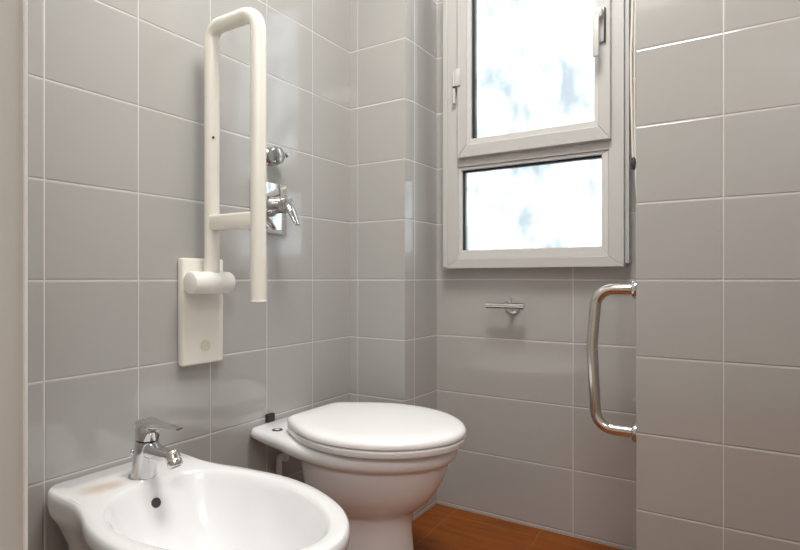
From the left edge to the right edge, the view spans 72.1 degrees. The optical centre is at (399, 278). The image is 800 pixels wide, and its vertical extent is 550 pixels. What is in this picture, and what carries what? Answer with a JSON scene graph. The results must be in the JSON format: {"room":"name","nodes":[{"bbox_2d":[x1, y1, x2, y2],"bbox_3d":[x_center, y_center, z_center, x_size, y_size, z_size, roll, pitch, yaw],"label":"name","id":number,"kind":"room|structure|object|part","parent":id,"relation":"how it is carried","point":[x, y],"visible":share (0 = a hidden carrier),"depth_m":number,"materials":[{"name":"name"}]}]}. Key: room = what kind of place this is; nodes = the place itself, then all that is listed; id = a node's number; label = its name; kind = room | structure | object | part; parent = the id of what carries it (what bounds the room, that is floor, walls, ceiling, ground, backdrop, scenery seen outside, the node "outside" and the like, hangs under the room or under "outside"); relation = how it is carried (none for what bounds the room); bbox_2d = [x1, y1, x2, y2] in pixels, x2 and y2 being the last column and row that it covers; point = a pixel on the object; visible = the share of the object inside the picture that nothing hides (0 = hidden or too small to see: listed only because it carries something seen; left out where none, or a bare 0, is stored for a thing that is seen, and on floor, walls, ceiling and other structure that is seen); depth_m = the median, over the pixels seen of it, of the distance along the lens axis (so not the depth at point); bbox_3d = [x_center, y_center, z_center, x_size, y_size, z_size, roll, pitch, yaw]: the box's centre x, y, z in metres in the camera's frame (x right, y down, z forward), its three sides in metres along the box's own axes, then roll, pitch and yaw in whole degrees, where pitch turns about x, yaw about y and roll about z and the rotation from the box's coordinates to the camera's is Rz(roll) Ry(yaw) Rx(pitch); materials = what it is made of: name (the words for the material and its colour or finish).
{"room":"accessible bathroom","nodes":[
{"label":"accessible bathroom","id":0,"kind":"room"},
{"bbox_2d":[0,0,22,549],"bbox_3d":[-0.640,-0.485,0.626,0.607,2.600,0.120,0,0,32],"label":"wall","id":1,"kind":"structure","parent":0,"point":[11,11],"depth_m":0.51,"materials":[{"name":"beige paint"}]},
{"bbox_2d":[23,0,27,549],"bbox_3d":[-0.354,-0.235,0.516,0.014,2.100,0.003,0,0,32],"label":"trim","id":2,"kind":"structure","parent":1,"relation":"attached to","point":[25,2],"depth_m":0.51,"materials":[{"name":"white plastic"}]},
{"bbox_2d":[28,0,349,549],"bbox_3d":[-0.866,-0.485,0.931,0.100,2.600,3.257,0,0,32],"label":"wall","id":3,"kind":"structure","parent":0,"point":[116,87],"depth_m":1.31,"materials":[{"name":"grey tile"}]},
{"bbox_2d":[178,7,266,366],"bbox_3d":[-0.416,-0.213,1.330,0.236,0.856,0.134,0,0,32],"label":"support rail","id":4,"kind":"object","parent":3,"relation":"attached to","point":[202,282],"visible":1,"depth_m":1.34,"materials":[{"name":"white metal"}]},
{"bbox_3d":[-0.503,0.082,1.391,0.024,0.266,0.124,0,0,32],"label":"wall plate","id":5,"kind":"part","parent":4,"relation":"part of","materials":[{"name":"white plastic"}]},
{"bbox_2d":[265,413,274,422],"bbox_3d":[-0.379,0.405,1.601,0.012,0.024,0.029,0,0,32],"label":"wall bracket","id":6,"kind":"object","parent":3,"relation":"attached to","point":[270,417],"visible":1,"depth_m":1.59,"materials":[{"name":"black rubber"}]},
{"bbox_2d":[266,146,288,165],"bbox_3d":[-0.360,-0.357,1.601,0.044,0.054,0.063,0,0,32],"label":"valve","id":7,"kind":"object","parent":3,"relation":"attached to","point":[274,155],"visible":0.95,"depth_m":1.58,"materials":[{"name":"silver metal"}]},
{"bbox_2d":[276,453,288,475],"bbox_3d":[-0.348,0.610,1.618,0.040,0.195,0.023,0,0,32],"label":"supply pipe","id":8,"kind":"object","parent":3,"relation":"attached to","point":[280,457],"visible":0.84,"depth_m":1.62,"materials":[{"name":"white plastic"}]},
{"bbox_2d":[266,181,299,235],"bbox_3d":[-0.334,-0.206,1.570,0.124,0.152,0.140,0,0,32],"label":"shower mixer","id":9,"kind":"object","parent":3,"relation":"attached to","point":[278,204],"visible":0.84,"depth_m":1.58,"materials":[{"name":"silver metal"}]},
{"bbox_3d":[-0.376,-0.161,1.577,0.042,0.042,0.021,0,0,-29],"label":"diverter lever","id":10,"kind":"part","parent":9,"relation":"part of","materials":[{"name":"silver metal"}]},
{"bbox_3d":[-0.382,-0.206,1.599,0.011,0.152,0.140,0,0,32],"label":"plate","id":11,"kind":"part","parent":9,"relation":"part of","materials":[{"name":"silver metal"}]},
{"bbox_3d":[-0.312,-0.185,1.553,0.069,0.075,0.034,0,0,32],"label":"lever","id":12,"kind":"part","parent":9,"relation":"part of","materials":[{"name":"silver metal"}]},
{"bbox_2d":[412,504,622,549],"bbox_3d":[0.226,0.865,0.246,2.678,0.100,3.257,0,0,32],"label":"floor","id":13,"kind":"structure","parent":0,"point":[441,527],"depth_m":1.75,"materials":[{"name":"wood"}]},
{"bbox_2d":[47,417,349,549],"bbox_3d":[-0.368,0.552,1.037,0.624,0.524,0.377,0,0,32],"label":"bidet","id":14,"kind":"object","parent":13,"relation":"on","point":[163,498],"visible":1,"depth_m":1.11,"materials":[{"name":"ceramic"}]},
{"bbox_2d":[128,417,182,479],"bbox_3d":[-0.508,0.356,1.137,0.164,0.132,0.061,0,0,32],"label":"mixer tap","id":15,"kind":"object","parent":14,"relation":"on","point":[145,454],"depth_m":1.13,"materials":[{"name":"metal"}]},
{"bbox_2d":[251,402,465,549],"bbox_3d":[-0.106,0.590,1.483,0.594,0.449,0.396,0,0,32],"label":"toilet","id":16,"kind":"object","parent":13,"relation":"on","point":[380,462],"visible":0.94,"depth_m":1.33,"materials":[{"name":"white ceramic"}]},
{"bbox_3d":[-0.056,0.403,1.452,0.474,0.018,0.394,0,0,32],"label":"seat","id":17,"kind":"part","parent":16,"relation":"part of","materials":[{"name":"white plastic"}]},
{"bbox_3d":[-0.056,0.379,1.452,0.476,0.026,0.396,0,0,32],"label":"lid","id":18,"kind":"part","parent":16,"relation":"part of","materials":[{"name":"white plastic"}]},
{"bbox_2d":[437,0,635,549],"bbox_3d":[1.000,-0.485,1.479,2.478,2.600,0.055,0,0,32],"label":"wall","id":19,"kind":"structure","parent":0,"point":[533,453],"depth_m":1.79,"materials":[{"name":"grey tile"}]},
{"bbox_2d":[485,297,524,313],"bbox_3d":[0.354,0.089,1.816,0.132,0.055,0.062,0,0,32],"label":"toilet roll holder","id":20,"kind":"object","parent":19,"relation":"attached to","point":[513,305],"visible":1,"depth_m":1.81,"materials":[{"name":"silver metal"}]},
{"bbox_2d":[443,0,630,268],"bbox_3d":[0.417,-0.642,1.777,0.607,1.215,0.146,0,0,32],"label":"window","id":21,"kind":"structure","parent":19,"relation":"in","point":[607,138],"depth_m":1.74,"materials":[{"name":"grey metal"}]},
{"bbox_3d":[0.419,-0.808,1.766,0.498,0.794,0.051,0,0,32],"label":"sash","id":22,"kind":"part","parent":21,"relation":"part of","materials":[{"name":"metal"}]},
{"bbox_3d":[0.579,-0.719,1.608,0.026,0.144,0.032,0,0,32],"label":"handle lever","id":23,"kind":"part","parent":21,"relation":"part of","materials":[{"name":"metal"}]},
{"bbox_3d":[0.592,-0.749,1.623,0.021,0.102,0.009,0,0,32],"label":"handle","id":24,"kind":"part","parent":21,"relation":"part of","materials":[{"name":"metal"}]},
{"bbox_2d":[630,0,635,187],"bbox_3d":[0.676,-0.760,1.584,0.023,1.050,0.016,0,0,0],"label":"blind cord","id":25,"kind":"object","parent":21,"relation":"hanging from","point":[633,2],"visible":0.89,"depth_m":1.58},
{"bbox_2d":[350,0,799,549],"bbox_3d":[0.929,-0.485,1.366,2.478,2.600,0.212,0,0,32],"label":"wall","id":26,"kind":"structure","parent":0,"point":[718,81],"depth_m":1.38,"materials":[{"name":"grey tile"}]},
{"bbox_2d":[586,280,635,442],"bbox_3d":[0.574,0.219,1.492,0.131,0.433,0.053,0,0,32],"label":"grab bar","id":27,"kind":"object","parent":26,"relation":"attached to","point":[604,291],"visible":0.96,"depth_m":1.50,"materials":[{"name":"metal"}]}
]}

